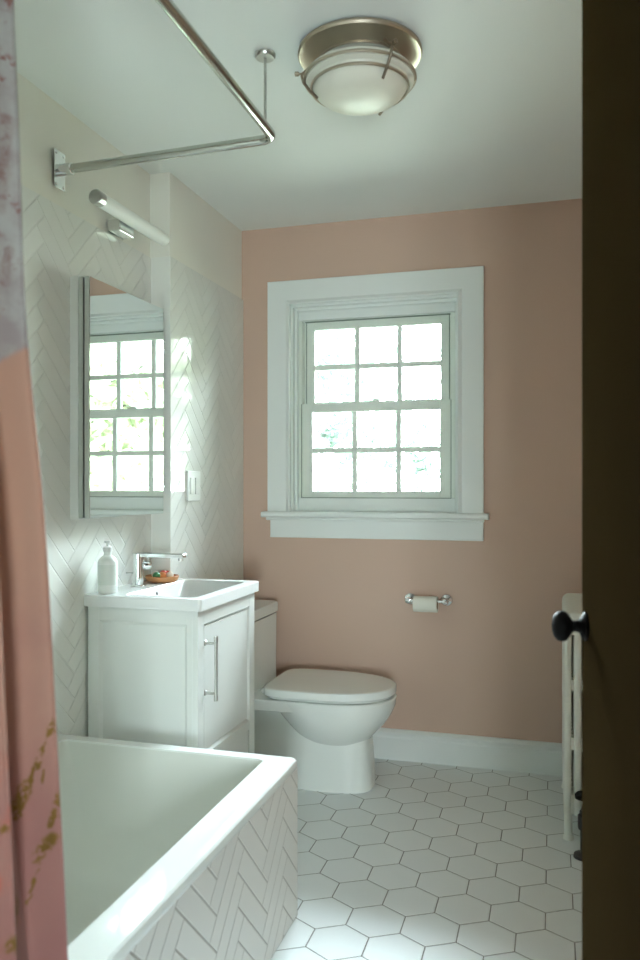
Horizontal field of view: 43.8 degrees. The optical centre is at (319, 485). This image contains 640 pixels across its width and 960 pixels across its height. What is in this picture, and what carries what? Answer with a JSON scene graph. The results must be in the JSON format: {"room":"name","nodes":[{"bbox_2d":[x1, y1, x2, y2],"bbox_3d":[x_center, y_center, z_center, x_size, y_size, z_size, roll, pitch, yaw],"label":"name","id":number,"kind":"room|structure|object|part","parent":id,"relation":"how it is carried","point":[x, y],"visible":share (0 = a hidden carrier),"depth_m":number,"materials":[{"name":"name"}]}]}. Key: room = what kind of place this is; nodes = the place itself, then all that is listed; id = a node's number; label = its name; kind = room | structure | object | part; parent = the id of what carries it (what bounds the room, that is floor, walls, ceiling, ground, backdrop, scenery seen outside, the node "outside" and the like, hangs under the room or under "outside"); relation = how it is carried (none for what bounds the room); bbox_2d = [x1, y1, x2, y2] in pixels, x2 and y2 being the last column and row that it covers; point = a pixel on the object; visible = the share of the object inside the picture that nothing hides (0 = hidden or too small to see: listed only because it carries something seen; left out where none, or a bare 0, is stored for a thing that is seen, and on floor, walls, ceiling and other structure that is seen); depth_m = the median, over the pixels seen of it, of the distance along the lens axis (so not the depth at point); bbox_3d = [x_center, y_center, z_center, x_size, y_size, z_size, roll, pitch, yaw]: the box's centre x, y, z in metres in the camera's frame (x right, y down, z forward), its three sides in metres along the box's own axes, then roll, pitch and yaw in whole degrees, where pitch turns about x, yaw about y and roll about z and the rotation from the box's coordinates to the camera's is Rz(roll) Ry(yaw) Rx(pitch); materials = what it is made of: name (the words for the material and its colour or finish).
{"room":"bathroom","nodes":[
{"label":"bathroom","id":0,"kind":"room"},
{"bbox_2d":[17,72,242,736],"bbox_3d":[-0.893,0.008,2.490,0.245,2.477,3.219,0,0,16],"label":"wall","id":1,"kind":"structure","parent":0,"point":[195,278],"depth_m":3.00,"materials":[{"name":"white tile"}]},
{"bbox_2d":[70,275,162,519],"bbox_3d":[-0.711,-0.288,2.844,0.076,0.798,0.508,0,0,16],"label":"medicine cabinet","id":2,"kind":"object","parent":1,"relation":"attached to","point":[116,335],"visible":1,"depth_m":2.72,"materials":[{"name":"silver"}]},
{"bbox_3d":[-0.710,-0.288,2.843,0.016,0.790,0.506,0,0,16],"label":"hinge frame","id":3,"kind":"part","parent":2,"relation":"part of","materials":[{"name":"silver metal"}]},
{"bbox_2d":[89,189,168,245],"bbox_3d":[-0.694,-0.942,2.873,0.093,0.077,0.499,0,0,16],"label":"wall light","id":4,"kind":"object","parent":1,"relation":"attached to","point":[123,227],"visible":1,"depth_m":2.83,"materials":[{"name":"white glass"}]},
{"bbox_3d":[-0.624,0.175,3.130,0.087,2.144,0.010,0,0,16],"label":"tile trim","id":5,"kind":"part","parent":1,"relation":"part of","materials":[{"name":"white tile"}]},
{"bbox_2d":[186,471,199,500],"bbox_3d":[-0.522,0.001,3.301,0.012,0.124,0.120,0,0,16],"label":"light switch","id":6,"kind":"object","parent":1,"relation":"attached to","point":[192,477],"visible":1,"depth_m":3.28,"materials":[{"name":"white plastic"}]},
{"bbox_2d":[14,0,581,230],"bbox_3d":[-0.179,-1.300,1.172,3.400,0.140,5.349,0,0,16],"label":"ceiling","id":7,"kind":"structure","parent":0,"point":[491,116],"depth_m":2.54,"materials":[{"name":"white paint"}]},
{"bbox_2d":[54,0,275,191],"bbox_3d":[-0.669,-1.090,1.766,0.761,0.280,1.472,0,0,16],"label":"shower rod","id":8,"kind":"object","parent":7,"relation":"attached to","point":[62,169],"visible":1,"depth_m":2.34,"materials":[{"name":"silver metal"}]},
{"bbox_2d":[0,0,67,959],"bbox_3d":[-0.487,0.052,1.035,0.185,2.190,0.370,0,0,16],"label":"shower curtain","id":9,"kind":"object","parent":8,"relation":"hanging from","point":[33,923],"visible":1,"depth_m":1.16,"materials":[{"name":"fabric"}]},
{"bbox_2d":[294,17,421,115],"bbox_3d":[0.111,-1.155,2.261,0.356,0.150,0.355,0,0,16],"label":"ceiling light","id":10,"kind":"object","parent":7,"relation":"attached to","point":[353,66],"visible":1,"depth_m":2.16,"materials":[{"name":"silver metal"}]},
{"bbox_3d":[-0.038,-1.151,2.264,0.069,0.108,0.013,0,0,2],"label":"clamp arm","id":11,"kind":"part","parent":10,"relation":"part of","materials":[{"name":"silver metal"}]},
{"bbox_3d":[0.113,-1.135,2.259,0.309,0.110,0.309,0,0,16],"label":"lamp shade","id":12,"kind":"part","parent":10,"relation":"part of","materials":[{"name":"white glass"}]},
{"bbox_3d":[0.184,-1.151,2.125,0.013,0.108,0.069,0,0,-28],"label":"clamp arm","id":13,"kind":"part","parent":10,"relation":"part of","materials":[{"name":"silver metal"}]},
{"bbox_2d":[242,198,581,742],"bbox_3d":[0.551,0.008,3.656,1.892,2.477,0.150,0,0,16],"label":"wall","id":14,"kind":"structure","parent":0,"point":[488,663],"depth_m":3.54,"materials":[{"name":"pink paint"}]},
{"bbox_2d":[261,266,488,540],"bbox_3d":[0.260,-0.363,3.726,1.053,1.213,0.240,0,0,16],"label":"window","id":15,"kind":"structure","parent":14,"relation":"in","point":[452,298],"depth_m":3.71,"materials":[{"name":"white paint"}]},
{"bbox_3d":[0.241,0.135,3.663,1.053,0.028,0.110,0,0,16],"label":"sill","id":16,"kind":"part","parent":15,"relation":"part of","materials":[{"name":"white paint"}]},
{"bbox_3d":[0.234,0.155,3.647,1.019,0.015,0.022,0,0,16],"label":"sill moulding","id":17,"kind":"part","parent":15,"relation":"part of","materials":[{"name":"white paint"}]},
{"bbox_3d":[0.261,-0.165,3.755,0.711,0.456,0.032,0,0,16],"label":"sash","id":18,"kind":"part","parent":15,"relation":"part of","materials":[{"name":"glass"}]},
{"bbox_3d":[0.272,-0.367,3.774,0.769,0.848,0.091,0,0,16],"label":"frame","id":19,"kind":"part","parent":15,"relation":"part of","materials":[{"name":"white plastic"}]},
{"bbox_3d":[0.271,-0.584,3.789,0.699,0.418,0.032,0,0,16],"label":"sash","id":20,"kind":"part","parent":15,"relation":"part of","materials":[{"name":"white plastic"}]},
{"bbox_2d":[405,593,452,605],"bbox_3d":[0.480,0.512,3.561,0.218,0.054,0.073,0,0,16],"label":"toilet paper holder","id":21,"kind":"object","parent":14,"relation":"attached to","point":[446,599],"visible":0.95,"depth_m":3.56,"materials":[{"name":"silver metal"}]},
{"bbox_3d":[0.401,0.512,3.584,0.054,0.054,0.073,0,0,16],"label":"post","id":22,"kind":"part","parent":21,"relation":"part of","materials":[{"name":"silver metal"}]},
{"bbox_2d":[413,596,438,612],"bbox_3d":[0.469,0.525,3.538,0.105,0.070,0.070,0,0,16],"label":"toilet paper roll","id":23,"kind":"object","parent":21,"relation":"hanging from","point":[420,603],"visible":0.98,"depth_m":3.51,"materials":[{"name":"white paper"}]},
{"bbox_3d":[0.558,0.512,3.538,0.054,0.054,0.073,0,0,16],"label":"post","id":24,"kind":"part","parent":21,"relation":"part of","materials":[{"name":"silver metal"}]},
{"bbox_2d":[373,727,562,775],"bbox_3d":[0.460,1.178,3.594,1.733,0.138,0.020,0,0,16],"label":"baseboard","id":25,"kind":"structure","parent":14,"relation":"attached to","point":[483,752],"depth_m":3.53,"materials":[{"name":"white paint"}]},
{"bbox_2d":[271,758,581,959],"bbox_3d":[0.025,1.307,2.258,2.118,0.120,3.149,0,0,16],"label":"floor","id":26,"kind":"structure","parent":0,"point":[432,861],"depth_m":2.58,"materials":[{"name":"white tile"}]},
{"bbox_2d":[88,593,253,753],"bbox_3d":[-0.497,0.827,2.876,0.448,0.840,0.510,0,0,16],"label":"vanity cabinet","id":27,"kind":"object","parent":26,"relation":"on","point":[166,677],"visible":0.52,"depth_m":2.67,"materials":[{"name":"white paint"}]},
{"bbox_3d":[-0.587,0.780,2.642,0.323,0.654,0.008,0,0,16],"label":"panel moulding","id":28,"kind":"part","parent":27,"relation":"part of","materials":[{"name":"white paint"}]},
{"bbox_2d":[84,578,258,611],"bbox_3d":[-0.515,0.412,2.885,0.429,0.090,0.537,0,0,16],"label":"sink","id":29,"kind":"object","parent":27,"relation":"in","point":[184,594],"visible":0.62,"depth_m":2.76,"materials":[{"name":"white ceramic"}]},
{"bbox_2d":[97,540,117,593],"bbox_3d":[-0.726,0.276,2.725,0.067,0.180,0.067,0,0,33],"label":"soap bottle","id":30,"kind":"object","parent":29,"relation":"on","point":[107,567],"visible":1,"depth_m":2.70,"materials":[{"name":"white plastic"}]},
{"bbox_2d":[126,552,185,587],"bbox_3d":[-0.591,0.305,2.885,0.227,0.124,0.065,0,0,16],"label":"faucet","id":31,"kind":"object","parent":29,"relation":"on","point":[139,564],"visible":1,"depth_m":2.88,"materials":[{"name":"silver metal"}]},
{"bbox_3d":[-0.632,0.284,2.910,0.031,0.044,0.034,0,0,-25],"label":"lever","id":32,"kind":"part","parent":31,"relation":"part of","materials":[{"name":"silver metal"}]},
{"bbox_3d":[-0.581,0.251,2.878,0.204,0.016,0.028,0,0,16],"label":"spout","id":33,"kind":"part","parent":31,"relation":"part of","materials":[{"name":"silver metal"}]},
{"bbox_2d":[145,574,178,582],"bbox_3d":[-0.605,0.355,3.054,0.129,0.023,0.129,0,0,16],"label":"wooden dish","id":34,"kind":"object","parent":29,"relation":"on","point":[149,578],"visible":0.86,"depth_m":3.00,"materials":[{"name":"brown wood"}]},
{"bbox_2d":[153,572,160,576],"bbox_3d":[-0.621,0.341,3.028,0.030,0.028,0.030,0,0,16],"label":"pebble","id":35,"kind":"object","parent":34,"relation":"on","point":[156,574],"visible":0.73,"depth_m":3.02,"materials":[{"name":"green stone"}]},
{"bbox_2d":[160,572,166,576],"bbox_3d":[-0.603,0.342,3.047,0.034,0.026,0.028,0,0,16],"label":"pebble","id":36,"kind":"object","parent":34,"relation":"on","point":[163,574],"visible":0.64,"depth_m":3.04,"materials":[{"name":"orange stone"}]},
{"bbox_2d":[167,572,173,576],"bbox_3d":[-0.576,0.342,3.060,0.028,0.026,0.030,0,0,16],"label":"pebble","id":37,"kind":"object","parent":34,"relation":"on","point":[169,574],"visible":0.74,"depth_m":3.05,"materials":[{"name":"beige stone"}]},
{"bbox_3d":[-0.360,0.603,2.635,0.049,0.216,0.019,0,0,16],"label":"bar handle","id":38,"kind":"part","parent":27,"relation":"part of","materials":[{"name":"silver metal"}]},
{"bbox_3d":[-0.336,0.672,2.825,0.013,0.410,0.385,0,0,16],"label":"cabinet door","id":39,"kind":"part","parent":27,"relation":"part of","materials":[{"name":"white paint"}]},
{"bbox_3d":[-0.331,0.674,2.824,0.012,0.429,0.409,0,0,16],"label":"door moulding","id":40,"kind":"part","parent":27,"relation":"part of","materials":[{"name":"white paint"}]},
{"bbox_3d":[-0.335,1.024,2.825,0.014,0.199,0.403,0,0,16],"label":"drawer","id":41,"kind":"part","parent":27,"relation":"part of","materials":[{"name":"white paint"}]},
{"bbox_2d":[57,734,297,959],"bbox_3d":[-0.664,1.018,1.695,0.808,0.457,1.536,0,0,16],"label":"bathtub","id":42,"kind":"object","parent":26,"relation":"on","point":[171,852],"visible":0.9,"depth_m":2.18,"materials":[{"name":"white ceramic"}]},
{"bbox_2d":[254,600,396,793],"bbox_3d":[-0.074,0.883,3.397,0.805,0.726,0.438,0,0,16],"label":"toilet","id":43,"kind":"object","parent":26,"relation":"on","point":[327,721],"visible":0.75,"depth_m":3.25,"materials":[{"name":"white ceramic"}]},
{"bbox_3d":[-0.354,0.726,3.479,0.220,0.298,0.426,0,0,16],"label":"tank","id":44,"kind":"part","parent":43,"relation":"part of","materials":[{"name":"white ceramic"}]},
{"bbox_3d":[-0.354,0.549,3.479,0.222,0.047,0.438,0,0,16],"label":"tank lid","id":45,"kind":"part","parent":43,"relation":"part of","materials":[{"name":"white ceramic"}]},
{"bbox_3d":[0.057,0.864,3.359,0.506,0.007,0.380,0,0,16],"label":"seat","id":46,"kind":"part","parent":43,"relation":"part of","materials":[{"name":"white plastic"}]},
{"bbox_3d":[0.058,0.840,3.358,0.528,0.040,0.406,0,0,16],"label":"seat lid","id":47,"kind":"part","parent":43,"relation":"part of","materials":[{"name":"white plastic"}]},
{"bbox_3d":[0.068,0.976,3.356,0.509,0.212,0.402,0,0,16],"label":"bowl","id":48,"kind":"part","parent":43,"relation":"part of","materials":[{"name":"white ceramic"}]},
{"bbox_2d":[562,593,581,840],"bbox_3d":[1.027,0.845,3.031,0.203,0.803,0.546,0,0,16],"label":"radiator","id":49,"kind":"object","parent":26,"relation":"on","point":[571,602],"visible":0.23,"depth_m":2.80,"materials":[{"name":"white metal"}]},
{"bbox_2d":[573,791,581,860],"bbox_3d":[0.896,1.138,2.712,0.068,0.216,0.146,0,0,16],"label":"radiator valve","id":50,"kind":"object","parent":26,"relation":"on","point":[577,855],"visible":0.28,"depth_m":2.67,"materials":[{"name":"black metal"}]},
{"label":"outside","id":51,"kind":"structure","parent":0,"visible":0},
{"bbox_3d":[7.541,1.902,25.816,60.000,0.190,46.211,0,0,16],"label":"lawn","id":52,"kind":"structure","parent":51,"visible":0},
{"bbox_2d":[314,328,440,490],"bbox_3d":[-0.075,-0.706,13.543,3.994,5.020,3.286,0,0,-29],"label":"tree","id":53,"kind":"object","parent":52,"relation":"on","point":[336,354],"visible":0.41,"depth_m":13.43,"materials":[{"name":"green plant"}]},
{"bbox_2d":[336,395,439,490],"bbox_3d":[1.729,-0.164,17.711,3.061,3.938,2.566,0,0,44],"label":"tree","id":54,"kind":"object","parent":52,"relation":"on","point":[426,426],"visible":0.43,"depth_m":17.21,"materials":[{"name":"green plant"}]},
{"bbox_2d":[436,348,440,458],"bbox_3d":[4.502,-0.766,19.061,3.384,5.140,3.920,0,0,16],"label":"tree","id":55,"kind":"object","parent":52,"relation":"on","point":[439,355],"visible":0.02,"depth_m":18.75,"materials":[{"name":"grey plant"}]},
{"bbox_3d":[-0.421,0.008,0.748,1.827,2.477,0.140,0,0,16],"label":"wall","id":56,"kind":"structure","parent":0,"visible":0},
{"bbox_2d":[551,0,639,959],"bbox_3d":[0.409,0.141,1.051,0.167,2.188,0.864,0,0,14],"label":"door","id":57,"kind":"structure","parent":56,"relation":"in","point":[608,626],"depth_m":1.19,"materials":[{"name":"brown paint"}]},
{"bbox_3d":[0.444,0.250,1.419,0.060,0.055,0.055,0,0,10],"label":"knob","id":58,"kind":"part","parent":57,"relation":"part of","materials":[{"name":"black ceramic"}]}
]}

